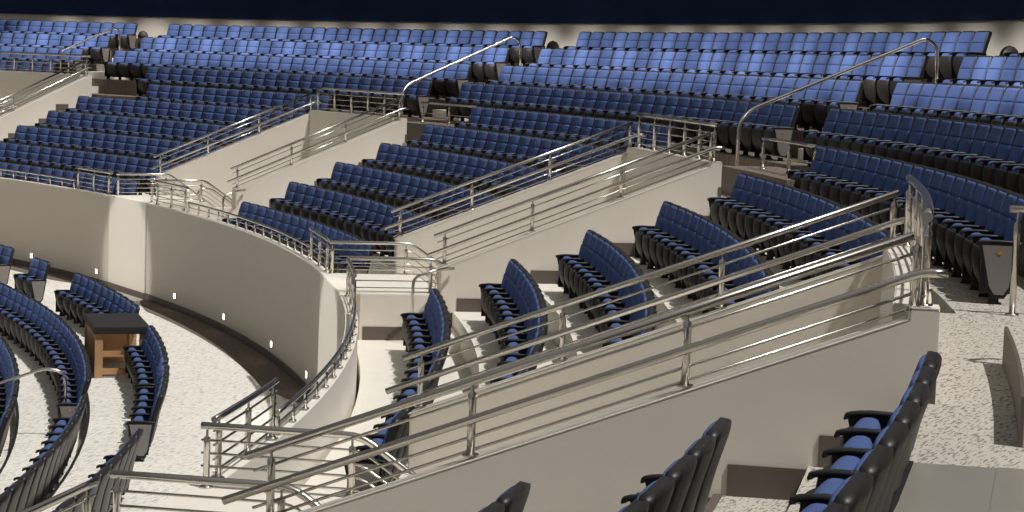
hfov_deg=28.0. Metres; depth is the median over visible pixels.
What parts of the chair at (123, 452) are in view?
armrest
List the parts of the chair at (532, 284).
armrest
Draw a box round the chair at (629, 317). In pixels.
[602,282,651,333]
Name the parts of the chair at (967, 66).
armrest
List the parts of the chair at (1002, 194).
leg, armrest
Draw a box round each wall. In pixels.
[0,0,1023,23]
[0,13,1023,82]
[0,70,82,105]
[0,74,91,140]
[0,177,109,280]
[107,195,206,298]
[145,484,344,511]
[146,204,327,389]
[155,113,309,206]
[182,117,406,220]
[195,294,357,490]
[299,303,939,511]
[309,110,395,156]
[317,273,427,381]
[356,161,721,398]
[394,147,642,286]
[408,255,882,472]
[625,147,708,195]
[879,246,930,323]
[1002,326,1023,446]
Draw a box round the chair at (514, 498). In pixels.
[495,481,530,511]
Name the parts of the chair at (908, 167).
armrest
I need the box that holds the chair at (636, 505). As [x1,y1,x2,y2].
[618,499,648,511]
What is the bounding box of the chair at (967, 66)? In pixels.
[936,55,978,83]
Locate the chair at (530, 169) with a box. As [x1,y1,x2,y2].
[503,167,536,196]
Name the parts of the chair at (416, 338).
armrest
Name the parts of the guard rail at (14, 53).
rod, rod, rod, rail, rod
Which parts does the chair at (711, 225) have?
armrest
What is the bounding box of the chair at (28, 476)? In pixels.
[16,469,34,511]
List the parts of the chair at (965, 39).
armrest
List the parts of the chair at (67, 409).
armrest, armrest, panel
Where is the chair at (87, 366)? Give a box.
[57,363,90,396]
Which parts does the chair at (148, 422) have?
leg, armrest, armrest, panel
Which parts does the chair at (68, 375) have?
armrest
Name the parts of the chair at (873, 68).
armrest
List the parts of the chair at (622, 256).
armrest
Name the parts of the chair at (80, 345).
armrest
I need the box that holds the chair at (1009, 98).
[973,86,1021,122]
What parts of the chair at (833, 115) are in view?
armrest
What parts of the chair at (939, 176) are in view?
armrest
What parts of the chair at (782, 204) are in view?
armrest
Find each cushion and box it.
[0,348,7,370]
[1,353,9,376]
[3,357,11,379]
[4,363,12,387]
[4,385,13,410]
[5,368,13,392]
[5,374,13,398]
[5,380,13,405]
[48,435,57,440]
[52,428,62,432]
[56,420,66,424]
[61,330,71,352]
[65,335,74,357]
[68,339,77,362]
[70,344,79,367]
[72,349,81,373]
[74,354,83,378]
[75,359,84,384]
[76,365,85,390]
[76,370,85,396]
[76,376,85,402]
[133,416,143,420]
[136,409,145,412]
[137,402,146,405]
[139,389,148,392]
[141,326,150,349]
[144,331,153,355]
[147,336,156,360]
[149,341,158,365]
[149,391,159,420]
[151,346,160,371]
[152,351,162,377]
[153,357,162,383]
[154,365,163,392]
[154,371,163,397]
[154,377,162,398]
[333,231,344,255]
[339,234,350,258]
[346,237,357,258]
[352,240,363,265]
[359,245,370,265]
[373,438,382,444]
[377,429,386,433]
[378,412,398,458]
[402,211,411,232]
[403,389,414,394]
[408,214,419,232]
[409,373,417,377]
[414,338,423,341]
[414,344,424,347]
[417,217,427,228]
[422,290,434,317]
[425,295,436,323]
[427,300,439,329]
[429,305,441,335]
[431,311,442,341]
[432,317,443,344]
[432,322,443,355]
[432,329,443,359]
[433,335,443,359]
[460,190,470,209]
[469,192,481,209]
[500,374,512,377]
[501,260,513,287]
[505,265,517,292]
[505,357,516,360]
[508,335,518,338]
[509,269,522,297]
[513,273,525,302]
[516,278,529,308]
[519,283,532,314]
[521,168,534,187]
[523,288,534,314]
[524,293,536,326]
[525,299,538,332]
[526,305,539,339]
[526,317,539,353]
[527,327,539,353]
[528,316,539,340]
[531,169,543,186]
[578,231,591,258]
[579,146,593,165]
[584,235,597,265]
[589,238,603,266]
[590,147,603,164]
[595,242,609,270]
[600,246,614,275]
[602,148,613,160]
[605,250,619,280]
[610,255,624,285]
[610,323,620,326]
[616,259,628,290]
[618,264,632,296]
[621,268,635,301]
[624,274,638,307]
[628,282,641,307]
[629,284,643,320]
[632,292,645,320]
[632,296,646,334]
[633,308,647,336]
[635,309,647,335]
[636,480,656,499]
[646,125,660,143]
[654,203,669,232]
[657,126,667,145]
[662,206,677,235]
[662,459,678,475]
[670,209,684,236]
[677,212,692,240]
[684,215,699,247]
[684,439,698,454]
[691,219,706,248]
[698,223,713,253]
[702,421,715,435]
[705,227,720,253]
[710,100,724,119]
[711,230,726,262]
[717,235,732,267]
[721,101,736,120]
[725,239,738,273]
[729,248,743,273]
[730,174,745,200]
[733,102,748,121]
[733,249,749,284]
[738,256,753,288]
[739,176,755,202]
[744,102,759,122]
[744,259,757,297]
[745,270,761,299]
[748,179,764,206]
[751,270,764,297]
[756,104,771,124]
[757,182,773,209]
[766,184,782,212]
[768,104,783,125]
[775,187,791,216]
[779,78,795,97]
[779,105,795,128]
[783,190,800,219]
[792,78,807,97]
[792,193,809,222]
[801,196,817,227]
[801,503,826,511]
[805,79,820,98]
[808,199,825,231]
[809,147,825,172]
[814,478,843,493]
[816,203,834,235]
[817,80,833,99]
[820,149,836,174]
[822,109,839,132]
[824,206,840,239]
[828,476,851,503]
[830,80,846,100]
[830,151,847,177]
[830,456,859,469]
[833,213,850,244]
[835,110,851,133]
[839,55,855,74]
[839,214,857,249]
[841,153,858,179]
[843,81,859,103]
[843,435,872,448]
[847,111,863,135]
[848,219,865,252]
[852,55,868,74]
[852,155,869,182]
[852,449,872,475]
[853,417,880,428]
[857,222,872,260]
[859,113,876,136]
[861,231,879,261]
[862,157,880,185]
[866,56,882,75]
[870,232,886,258]
[871,114,888,138]
[871,426,888,449]
[873,159,890,188]
[879,56,896,75]
[883,115,901,140]
[883,161,901,191]
[886,405,902,426]
[890,83,907,105]
[893,56,910,76]
[894,164,912,194]
[895,116,913,142]
[899,386,912,405]
[903,83,921,106]
[904,166,923,197]
[906,56,923,78]
[907,370,919,388]
[908,117,926,143]
[912,33,929,51]
[912,354,925,376]
[916,84,934,107]
[918,169,933,200]
[920,119,938,145]
[926,32,943,51]
[928,172,944,204]
[930,85,948,108]
[932,120,951,147]
[940,32,958,51]
[943,85,961,109]
[945,122,964,149]
[945,177,965,212]
[955,32,972,51]
[955,180,975,216]
[957,57,975,78]
[957,86,975,110]
[957,123,977,152]
[965,184,986,220]
[969,32,987,52]
[970,87,989,111]
[970,125,989,154]
[971,57,989,79]
[975,187,996,225]
[982,126,1002,156]
[984,87,1003,113]
[984,191,1006,234]
[985,57,1004,79]
[994,194,1016,239]
[995,128,1015,159]
[998,88,1017,114]
[1000,57,1019,80]
[1004,198,1023,240]
[1008,130,1023,161]
[1011,166,1021,172]
[1012,89,1023,115]
[1014,57,1023,80]
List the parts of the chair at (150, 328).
armrest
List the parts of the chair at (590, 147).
armrest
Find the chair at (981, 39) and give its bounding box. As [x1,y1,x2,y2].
[949,31,991,78]
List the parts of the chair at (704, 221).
armrest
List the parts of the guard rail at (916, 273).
post, post, rod, rod, post, post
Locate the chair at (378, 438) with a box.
[365,406,415,481]
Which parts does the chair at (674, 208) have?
armrest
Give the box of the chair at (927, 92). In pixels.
[894,83,937,114]
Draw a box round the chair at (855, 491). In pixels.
[828,471,873,511]
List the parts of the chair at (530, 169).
armrest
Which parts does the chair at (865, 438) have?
armrest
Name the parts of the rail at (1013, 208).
rail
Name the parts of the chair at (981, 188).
armrest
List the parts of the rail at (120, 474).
post, rod, rod, post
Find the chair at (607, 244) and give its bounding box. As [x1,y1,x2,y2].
[572,241,614,307]
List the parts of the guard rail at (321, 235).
post, rail, post, post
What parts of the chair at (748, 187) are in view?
armrest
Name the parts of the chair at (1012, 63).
armrest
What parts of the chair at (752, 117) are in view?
leg, armrest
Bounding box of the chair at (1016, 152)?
[978,128,1023,184]
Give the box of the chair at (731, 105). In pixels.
[703,99,739,144]
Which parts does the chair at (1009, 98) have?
armrest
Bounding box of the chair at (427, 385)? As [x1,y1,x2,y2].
[381,381,430,460]
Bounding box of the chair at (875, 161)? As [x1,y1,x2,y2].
[836,155,884,206]
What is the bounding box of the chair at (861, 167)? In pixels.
[826,153,872,202]
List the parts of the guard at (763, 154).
post, rod, post, rail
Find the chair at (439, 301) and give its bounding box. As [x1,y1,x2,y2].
[405,298,445,347]
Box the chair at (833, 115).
[801,108,841,165]
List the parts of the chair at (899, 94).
armrest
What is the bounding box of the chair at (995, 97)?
[959,86,1006,121]
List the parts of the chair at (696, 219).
armrest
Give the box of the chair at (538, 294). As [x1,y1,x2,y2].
[499,292,543,341]
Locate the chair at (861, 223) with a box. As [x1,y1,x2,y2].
[816,216,871,274]
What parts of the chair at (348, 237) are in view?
armrest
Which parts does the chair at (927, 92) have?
armrest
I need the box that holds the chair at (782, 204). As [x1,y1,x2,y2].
[750,185,795,255]
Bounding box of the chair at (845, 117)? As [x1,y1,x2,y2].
[813,109,854,148]
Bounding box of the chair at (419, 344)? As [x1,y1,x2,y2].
[408,315,450,352]
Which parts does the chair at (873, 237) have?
armrest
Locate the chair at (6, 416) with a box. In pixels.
[0,409,11,453]
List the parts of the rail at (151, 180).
post, rod, rod, rod, post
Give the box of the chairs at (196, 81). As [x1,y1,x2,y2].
[0,19,917,367]
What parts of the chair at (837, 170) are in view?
armrest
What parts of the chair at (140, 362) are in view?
armrest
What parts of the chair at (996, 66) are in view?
armrest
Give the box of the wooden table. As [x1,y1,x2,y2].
[83,313,148,377]
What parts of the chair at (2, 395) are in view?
armrest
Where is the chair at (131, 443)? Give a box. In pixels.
[96,437,136,495]
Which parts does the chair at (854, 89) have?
armrest, armrest, panel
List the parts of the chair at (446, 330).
armrest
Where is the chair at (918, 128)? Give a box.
[883,116,929,159]
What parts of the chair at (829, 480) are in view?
armrest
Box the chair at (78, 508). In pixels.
[72,489,88,511]
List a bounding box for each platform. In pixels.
[407,121,457,139]
[721,165,795,195]
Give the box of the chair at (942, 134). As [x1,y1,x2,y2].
[907,119,955,164]
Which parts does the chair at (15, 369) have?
armrest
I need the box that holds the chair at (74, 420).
[41,416,77,474]
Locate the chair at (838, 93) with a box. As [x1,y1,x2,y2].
[811,79,849,130]
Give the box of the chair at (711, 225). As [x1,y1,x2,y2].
[673,221,718,285]
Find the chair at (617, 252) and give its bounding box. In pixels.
[581,249,624,318]
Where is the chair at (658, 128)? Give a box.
[631,124,663,146]
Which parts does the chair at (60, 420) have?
armrest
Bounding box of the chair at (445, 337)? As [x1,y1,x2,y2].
[406,334,450,377]
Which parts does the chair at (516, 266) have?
armrest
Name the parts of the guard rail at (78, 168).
post, post, rail, post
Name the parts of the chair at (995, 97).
armrest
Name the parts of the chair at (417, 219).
armrest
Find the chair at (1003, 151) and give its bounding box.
[966,126,1019,180]
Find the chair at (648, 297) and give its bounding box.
[603,294,654,334]
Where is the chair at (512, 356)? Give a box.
[499,322,547,360]
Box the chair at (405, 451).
[373,390,417,471]
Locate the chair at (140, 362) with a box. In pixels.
[130,339,163,388]
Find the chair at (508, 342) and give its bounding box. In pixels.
[501,314,547,345]
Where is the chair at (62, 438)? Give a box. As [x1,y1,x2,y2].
[29,432,67,498]
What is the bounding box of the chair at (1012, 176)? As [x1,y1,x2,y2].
[1002,164,1023,192]
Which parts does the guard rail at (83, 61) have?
rod, rod, rail, rod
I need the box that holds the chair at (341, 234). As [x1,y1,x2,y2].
[314,230,346,266]
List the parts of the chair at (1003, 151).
armrest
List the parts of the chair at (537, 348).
armrest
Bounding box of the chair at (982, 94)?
[946,85,992,120]
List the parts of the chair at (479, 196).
armrest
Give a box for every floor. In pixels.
[0,105,1023,511]
[0,332,86,497]
[0,411,15,468]
[7,270,298,511]
[10,263,72,282]
[81,51,1023,277]
[140,299,303,402]
[301,248,804,494]
[368,252,393,272]
[787,466,822,511]
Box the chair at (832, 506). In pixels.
[818,502,848,511]
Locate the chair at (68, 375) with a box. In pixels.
[56,353,88,392]
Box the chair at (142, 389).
[134,364,169,399]
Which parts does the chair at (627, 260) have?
armrest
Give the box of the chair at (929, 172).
[886,167,938,233]
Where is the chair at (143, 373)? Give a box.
[133,350,167,388]
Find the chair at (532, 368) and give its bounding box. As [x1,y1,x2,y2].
[519,367,533,372]
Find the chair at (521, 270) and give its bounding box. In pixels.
[486,267,527,333]
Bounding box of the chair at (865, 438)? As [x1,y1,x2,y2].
[829,366,936,472]
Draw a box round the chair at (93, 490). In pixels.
[82,476,100,511]
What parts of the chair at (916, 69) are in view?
armrest, armrest, panel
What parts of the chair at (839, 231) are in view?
armrest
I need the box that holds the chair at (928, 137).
[895,117,942,161]
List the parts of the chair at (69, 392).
armrest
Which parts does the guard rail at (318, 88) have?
post, post, post, rod, rod, rod, rod, rail, post, post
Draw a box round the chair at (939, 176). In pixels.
[897,170,949,234]
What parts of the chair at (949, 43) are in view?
armrest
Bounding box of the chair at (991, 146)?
[954,124,1007,176]
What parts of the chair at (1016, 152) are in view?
armrest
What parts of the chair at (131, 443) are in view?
armrest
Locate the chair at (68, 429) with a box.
[35,424,72,489]
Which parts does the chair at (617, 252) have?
armrest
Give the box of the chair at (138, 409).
[131,382,167,431]
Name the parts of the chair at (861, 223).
armrest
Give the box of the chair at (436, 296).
[403,293,442,351]
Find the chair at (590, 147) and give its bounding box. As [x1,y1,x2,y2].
[561,144,595,173]
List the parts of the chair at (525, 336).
armrest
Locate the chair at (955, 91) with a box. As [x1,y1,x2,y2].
[920,84,964,117]
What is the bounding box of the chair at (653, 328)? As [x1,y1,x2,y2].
[639,327,654,334]
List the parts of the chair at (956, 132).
armrest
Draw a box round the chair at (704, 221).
[667,217,711,287]
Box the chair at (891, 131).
[860,113,903,154]
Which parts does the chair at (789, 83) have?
armrest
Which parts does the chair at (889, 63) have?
armrest, leg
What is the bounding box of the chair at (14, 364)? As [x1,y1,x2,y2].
[0,361,17,387]
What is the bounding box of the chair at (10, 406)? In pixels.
[0,403,14,456]
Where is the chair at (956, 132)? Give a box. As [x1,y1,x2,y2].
[918,120,968,167]
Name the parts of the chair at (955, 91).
armrest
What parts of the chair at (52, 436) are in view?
armrest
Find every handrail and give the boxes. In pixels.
[0,368,66,402]
[60,27,119,70]
[197,188,231,204]
[222,189,245,218]
[402,36,520,116]
[411,267,454,312]
[435,272,437,287]
[735,38,938,165]
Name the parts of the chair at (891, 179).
armrest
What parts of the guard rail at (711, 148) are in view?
post, post, rod, post, post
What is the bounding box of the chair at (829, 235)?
[796,205,845,265]
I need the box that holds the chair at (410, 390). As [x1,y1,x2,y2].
[396,355,444,403]
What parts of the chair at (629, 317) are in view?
armrest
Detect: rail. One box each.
[0,52,91,74]
[0,60,93,115]
[0,168,74,187]
[20,478,98,511]
[75,167,112,194]
[110,470,319,511]
[116,173,214,206]
[150,179,231,206]
[151,92,321,172]
[154,180,188,210]
[187,202,309,257]
[199,422,415,496]
[211,377,279,477]
[221,231,948,511]
[227,98,409,188]
[276,298,356,434]
[308,227,329,271]
[315,87,405,117]
[328,240,440,287]
[344,258,356,311]
[348,256,440,292]
[384,121,645,236]
[385,189,911,407]
[426,132,725,265]
[635,113,719,161]
[900,174,933,305]
[1005,205,1023,315]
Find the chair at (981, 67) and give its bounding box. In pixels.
[949,56,992,84]
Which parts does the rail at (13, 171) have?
rail, rod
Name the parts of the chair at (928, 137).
armrest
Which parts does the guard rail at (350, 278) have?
post, post, rail, post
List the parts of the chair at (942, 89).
armrest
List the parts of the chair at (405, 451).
armrest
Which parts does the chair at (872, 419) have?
armrest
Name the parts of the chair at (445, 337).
armrest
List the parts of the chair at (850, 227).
armrest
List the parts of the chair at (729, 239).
armrest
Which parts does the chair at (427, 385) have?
armrest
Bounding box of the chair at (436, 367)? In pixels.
[393,363,440,403]
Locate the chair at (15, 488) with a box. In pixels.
[6,479,23,511]
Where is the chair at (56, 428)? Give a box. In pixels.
[48,401,84,457]
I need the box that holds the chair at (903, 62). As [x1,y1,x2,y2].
[873,55,912,104]
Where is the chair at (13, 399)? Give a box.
[0,396,16,443]
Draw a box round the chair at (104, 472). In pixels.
[91,465,111,511]
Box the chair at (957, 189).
[931,175,970,260]
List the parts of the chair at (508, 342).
armrest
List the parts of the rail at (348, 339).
post, post, post, post, rod, post, post, post, post, post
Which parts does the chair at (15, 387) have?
armrest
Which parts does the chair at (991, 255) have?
leg, armrest, leg, panel, armrest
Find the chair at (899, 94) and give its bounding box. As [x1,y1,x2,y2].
[869,81,910,112]
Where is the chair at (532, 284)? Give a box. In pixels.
[495,281,538,344]
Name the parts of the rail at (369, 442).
post, rod, rod, rod, rod, post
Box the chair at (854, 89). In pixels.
[823,79,864,119]
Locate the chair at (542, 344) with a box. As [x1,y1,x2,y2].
[494,337,544,382]
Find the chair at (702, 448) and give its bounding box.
[621,435,715,511]
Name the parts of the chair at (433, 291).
armrest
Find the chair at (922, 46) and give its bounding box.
[893,31,931,54]
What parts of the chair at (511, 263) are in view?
armrest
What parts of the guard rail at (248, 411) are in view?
post, rod, rod, rod, rod, rail, post, post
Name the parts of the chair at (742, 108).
armrest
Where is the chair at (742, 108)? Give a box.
[714,100,750,151]
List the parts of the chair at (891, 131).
armrest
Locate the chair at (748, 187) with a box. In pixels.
[716,175,758,228]
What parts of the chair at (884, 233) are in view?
armrest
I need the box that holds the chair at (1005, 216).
[959,192,1023,289]
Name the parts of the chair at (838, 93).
armrest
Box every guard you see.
[420,102,476,124]
[759,137,817,173]
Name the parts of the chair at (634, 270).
armrest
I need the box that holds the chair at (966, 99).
[933,84,978,118]
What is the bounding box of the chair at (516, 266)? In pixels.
[483,263,523,321]
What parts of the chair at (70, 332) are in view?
armrest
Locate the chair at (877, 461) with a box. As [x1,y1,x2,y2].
[852,444,892,511]
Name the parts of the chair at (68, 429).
armrest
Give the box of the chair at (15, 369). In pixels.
[0,367,18,392]
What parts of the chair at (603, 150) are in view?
armrest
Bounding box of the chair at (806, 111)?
[798,78,836,130]
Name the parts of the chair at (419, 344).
armrest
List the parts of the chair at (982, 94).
armrest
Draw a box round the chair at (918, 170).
[876,165,927,229]
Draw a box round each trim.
[0,401,18,473]
[46,392,89,499]
[888,461,913,511]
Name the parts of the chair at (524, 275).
armrest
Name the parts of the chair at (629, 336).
armrest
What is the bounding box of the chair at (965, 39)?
[938,31,975,77]
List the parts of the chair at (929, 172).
armrest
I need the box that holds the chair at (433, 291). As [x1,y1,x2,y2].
[400,288,439,345]
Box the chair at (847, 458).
[816,382,929,496]
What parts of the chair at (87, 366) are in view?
armrest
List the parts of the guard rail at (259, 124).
post, post, rod, post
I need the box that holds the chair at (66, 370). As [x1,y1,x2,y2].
[55,348,86,395]
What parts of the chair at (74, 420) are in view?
armrest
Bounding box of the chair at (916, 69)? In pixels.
[886,55,928,103]
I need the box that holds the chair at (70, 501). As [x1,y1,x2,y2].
[55,498,74,511]
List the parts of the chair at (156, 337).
armrest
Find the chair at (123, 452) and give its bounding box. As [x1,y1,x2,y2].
[88,446,129,511]
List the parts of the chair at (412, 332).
armrest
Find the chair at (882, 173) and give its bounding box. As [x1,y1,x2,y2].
[846,157,895,212]
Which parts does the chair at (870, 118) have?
armrest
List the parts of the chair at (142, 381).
armrest, armrest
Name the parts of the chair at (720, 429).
armrest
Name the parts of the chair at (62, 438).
armrest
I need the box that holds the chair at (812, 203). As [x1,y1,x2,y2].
[774,194,822,269]
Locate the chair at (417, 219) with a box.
[389,213,420,256]
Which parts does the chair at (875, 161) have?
armrest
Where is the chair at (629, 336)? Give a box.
[609,305,655,341]
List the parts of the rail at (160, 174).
post, rod, rod, rod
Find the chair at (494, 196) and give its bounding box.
[490,195,502,201]
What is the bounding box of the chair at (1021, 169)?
[1014,167,1023,194]
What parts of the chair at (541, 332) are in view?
armrest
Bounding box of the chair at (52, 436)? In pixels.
[44,408,81,465]
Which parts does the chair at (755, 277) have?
armrest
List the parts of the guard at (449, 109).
post, rod, rail, post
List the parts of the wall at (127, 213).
baseboard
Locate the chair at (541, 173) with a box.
[512,168,545,192]
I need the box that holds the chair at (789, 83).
[761,77,797,102]
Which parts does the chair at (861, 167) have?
armrest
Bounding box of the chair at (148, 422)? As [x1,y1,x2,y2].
[126,389,165,461]
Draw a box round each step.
[88,71,125,79]
[92,86,98,92]
[432,109,468,120]
[448,326,460,352]
[705,494,789,511]
[798,148,807,162]
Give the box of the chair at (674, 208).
[639,204,681,268]
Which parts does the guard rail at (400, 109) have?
post, post, post, post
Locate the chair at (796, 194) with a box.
[758,188,804,259]
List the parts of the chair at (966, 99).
armrest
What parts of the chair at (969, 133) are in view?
armrest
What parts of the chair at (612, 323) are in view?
armrest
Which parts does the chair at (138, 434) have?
armrest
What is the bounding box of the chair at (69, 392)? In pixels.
[58,369,91,403]
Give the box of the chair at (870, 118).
[836,111,879,149]
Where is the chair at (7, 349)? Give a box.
[0,346,11,370]
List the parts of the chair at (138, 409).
armrest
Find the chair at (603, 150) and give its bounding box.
[571,146,605,170]
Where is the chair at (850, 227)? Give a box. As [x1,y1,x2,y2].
[810,212,863,277]
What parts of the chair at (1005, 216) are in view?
leg, armrest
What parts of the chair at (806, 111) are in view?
leg, armrest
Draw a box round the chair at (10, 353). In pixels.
[0,351,14,376]
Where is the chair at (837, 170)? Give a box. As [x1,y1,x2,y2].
[806,149,850,194]
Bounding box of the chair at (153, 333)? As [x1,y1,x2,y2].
[126,330,158,377]
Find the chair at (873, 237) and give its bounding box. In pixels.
[832,229,886,270]
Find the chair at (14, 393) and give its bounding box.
[0,390,17,430]
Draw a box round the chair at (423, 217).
[397,216,430,236]
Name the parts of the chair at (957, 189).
armrest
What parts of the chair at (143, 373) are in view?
armrest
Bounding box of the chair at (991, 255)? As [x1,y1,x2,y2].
[967,196,1023,304]
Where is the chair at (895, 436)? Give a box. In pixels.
[789,421,908,511]
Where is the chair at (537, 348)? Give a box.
[490,345,541,382]
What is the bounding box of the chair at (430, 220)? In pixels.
[427,218,438,225]
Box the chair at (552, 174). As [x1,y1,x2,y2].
[541,170,554,182]
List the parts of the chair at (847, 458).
armrest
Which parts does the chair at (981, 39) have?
armrest, armrest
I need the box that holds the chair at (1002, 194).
[950,188,1012,283]
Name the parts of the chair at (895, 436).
armrest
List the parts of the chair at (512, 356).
armrest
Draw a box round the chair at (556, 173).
[553,172,564,178]
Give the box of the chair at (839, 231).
[803,211,855,279]
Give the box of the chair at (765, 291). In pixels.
[762,286,778,293]
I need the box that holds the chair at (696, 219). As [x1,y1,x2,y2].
[660,214,703,282]
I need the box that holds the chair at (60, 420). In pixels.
[51,394,87,449]
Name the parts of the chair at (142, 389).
armrest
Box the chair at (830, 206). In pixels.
[789,201,839,279]
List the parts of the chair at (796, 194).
armrest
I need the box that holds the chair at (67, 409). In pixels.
[56,374,91,416]
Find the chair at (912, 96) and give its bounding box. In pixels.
[881,82,923,113]
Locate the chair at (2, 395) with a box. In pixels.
[0,372,19,398]
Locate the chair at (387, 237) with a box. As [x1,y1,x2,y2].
[381,210,414,255]
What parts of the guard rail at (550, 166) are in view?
post, post, rod, post, post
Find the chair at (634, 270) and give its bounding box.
[595,267,642,334]
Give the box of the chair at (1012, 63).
[977,56,1022,85]
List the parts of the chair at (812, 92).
armrest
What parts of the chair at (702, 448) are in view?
armrest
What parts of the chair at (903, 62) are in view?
armrest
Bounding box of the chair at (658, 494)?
[636,476,674,511]
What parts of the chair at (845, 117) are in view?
armrest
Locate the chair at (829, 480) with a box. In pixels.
[799,401,920,511]
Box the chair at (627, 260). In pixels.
[589,257,634,330]
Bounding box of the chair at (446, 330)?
[408,327,450,367]
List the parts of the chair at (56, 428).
armrest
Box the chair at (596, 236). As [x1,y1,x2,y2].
[561,233,602,297]
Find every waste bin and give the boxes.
[138,31,147,47]
[546,41,558,48]
[999,46,1018,55]
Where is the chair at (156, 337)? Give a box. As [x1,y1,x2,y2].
[128,334,161,383]
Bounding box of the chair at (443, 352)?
[400,348,447,402]
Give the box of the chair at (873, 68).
[847,54,884,106]
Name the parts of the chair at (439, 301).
armrest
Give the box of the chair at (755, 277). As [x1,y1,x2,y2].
[718,262,769,308]
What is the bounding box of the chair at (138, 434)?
[103,428,143,499]
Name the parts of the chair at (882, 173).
armrest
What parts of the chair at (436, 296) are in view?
armrest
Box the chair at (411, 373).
[404,340,448,385]
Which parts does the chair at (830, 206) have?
armrest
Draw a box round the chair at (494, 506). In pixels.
[478,502,504,511]
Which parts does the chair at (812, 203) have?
armrest, leg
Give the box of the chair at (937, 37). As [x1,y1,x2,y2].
[907,31,946,79]
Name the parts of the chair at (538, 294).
armrest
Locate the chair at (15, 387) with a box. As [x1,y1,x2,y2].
[0,384,18,411]
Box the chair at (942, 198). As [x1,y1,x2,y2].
[933,173,959,208]
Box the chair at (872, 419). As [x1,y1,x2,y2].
[840,351,941,450]
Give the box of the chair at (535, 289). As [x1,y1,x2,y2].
[498,286,541,348]
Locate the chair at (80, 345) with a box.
[52,343,84,389]
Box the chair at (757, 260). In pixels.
[711,257,765,310]
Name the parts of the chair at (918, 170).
armrest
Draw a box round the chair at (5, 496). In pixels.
[0,490,10,511]
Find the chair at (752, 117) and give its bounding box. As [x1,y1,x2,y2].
[725,101,762,153]
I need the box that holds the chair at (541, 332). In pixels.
[497,329,546,365]
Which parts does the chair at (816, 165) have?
armrest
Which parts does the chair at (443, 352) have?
armrest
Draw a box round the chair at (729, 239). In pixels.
[690,233,739,300]
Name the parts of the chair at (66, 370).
armrest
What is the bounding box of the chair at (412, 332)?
[407,303,447,349]
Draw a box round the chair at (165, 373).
[134,370,169,405]
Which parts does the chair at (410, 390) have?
armrest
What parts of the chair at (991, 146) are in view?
armrest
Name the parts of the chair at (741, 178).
armrest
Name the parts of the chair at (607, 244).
armrest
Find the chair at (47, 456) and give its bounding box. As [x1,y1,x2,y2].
[14,450,52,504]
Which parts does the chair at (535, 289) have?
armrest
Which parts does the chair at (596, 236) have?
armrest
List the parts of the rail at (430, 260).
rod, rail, rod, rod, rod, post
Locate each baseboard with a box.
[0,104,67,141]
[11,258,107,284]
[145,293,311,393]
[269,134,406,207]
[362,187,721,339]
[637,383,935,504]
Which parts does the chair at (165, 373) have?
armrest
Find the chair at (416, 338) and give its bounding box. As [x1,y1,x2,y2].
[408,309,449,348]
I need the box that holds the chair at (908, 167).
[866,162,917,223]
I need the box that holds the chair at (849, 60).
[821,54,857,78]
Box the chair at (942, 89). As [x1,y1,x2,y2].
[907,83,951,115]
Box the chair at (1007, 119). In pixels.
[999,115,1022,126]
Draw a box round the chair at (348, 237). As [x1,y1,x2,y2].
[321,233,354,267]
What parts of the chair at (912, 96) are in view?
armrest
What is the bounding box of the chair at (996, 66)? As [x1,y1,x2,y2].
[963,56,1007,85]
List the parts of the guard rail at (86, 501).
rod, post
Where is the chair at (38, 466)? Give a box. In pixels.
[4,459,44,508]
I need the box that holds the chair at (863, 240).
[822,220,877,273]
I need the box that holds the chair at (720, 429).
[639,417,730,511]
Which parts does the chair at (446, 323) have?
armrest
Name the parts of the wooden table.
leg, panel, leg, panel, leg, leg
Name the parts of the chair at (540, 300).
armrest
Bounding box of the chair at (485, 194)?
[479,193,492,205]
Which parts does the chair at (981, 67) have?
armrest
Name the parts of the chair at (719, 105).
armrest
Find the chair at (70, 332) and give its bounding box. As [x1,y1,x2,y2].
[44,329,75,374]
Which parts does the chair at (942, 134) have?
armrest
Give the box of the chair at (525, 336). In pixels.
[501,303,546,346]
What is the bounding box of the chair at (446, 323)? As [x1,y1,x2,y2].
[408,321,450,362]
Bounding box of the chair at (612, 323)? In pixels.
[603,288,653,332]
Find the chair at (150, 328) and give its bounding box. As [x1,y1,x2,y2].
[123,325,155,372]
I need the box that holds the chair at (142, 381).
[134,355,168,393]
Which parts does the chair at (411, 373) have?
armrest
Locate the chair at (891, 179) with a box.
[856,160,905,217]
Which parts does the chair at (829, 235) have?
armrest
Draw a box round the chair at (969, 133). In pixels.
[930,121,980,170]
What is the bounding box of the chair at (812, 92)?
[786,78,822,129]
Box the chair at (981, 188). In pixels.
[932,182,991,271]
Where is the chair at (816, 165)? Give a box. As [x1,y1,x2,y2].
[786,145,829,188]
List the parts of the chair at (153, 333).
armrest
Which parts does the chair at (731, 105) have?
armrest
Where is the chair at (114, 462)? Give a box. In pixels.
[100,455,120,511]
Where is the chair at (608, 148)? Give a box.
[583,147,616,167]
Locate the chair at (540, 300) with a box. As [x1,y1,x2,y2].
[500,297,545,346]
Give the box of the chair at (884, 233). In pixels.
[833,229,888,270]
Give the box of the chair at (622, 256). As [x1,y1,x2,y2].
[585,253,629,316]
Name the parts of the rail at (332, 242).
post, rod, rod, rod, rod, rail, post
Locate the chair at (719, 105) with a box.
[692,99,727,146]
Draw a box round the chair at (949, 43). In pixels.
[921,31,960,82]
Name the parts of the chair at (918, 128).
armrest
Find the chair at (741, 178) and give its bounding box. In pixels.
[707,173,749,222]
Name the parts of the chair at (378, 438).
armrest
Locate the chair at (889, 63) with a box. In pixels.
[860,55,898,107]
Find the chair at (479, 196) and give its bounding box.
[451,190,483,215]
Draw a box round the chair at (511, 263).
[479,259,518,322]
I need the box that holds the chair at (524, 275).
[490,272,531,332]
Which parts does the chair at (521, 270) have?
armrest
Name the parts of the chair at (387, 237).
armrest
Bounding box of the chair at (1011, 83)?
[1005,81,1023,87]
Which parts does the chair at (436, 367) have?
armrest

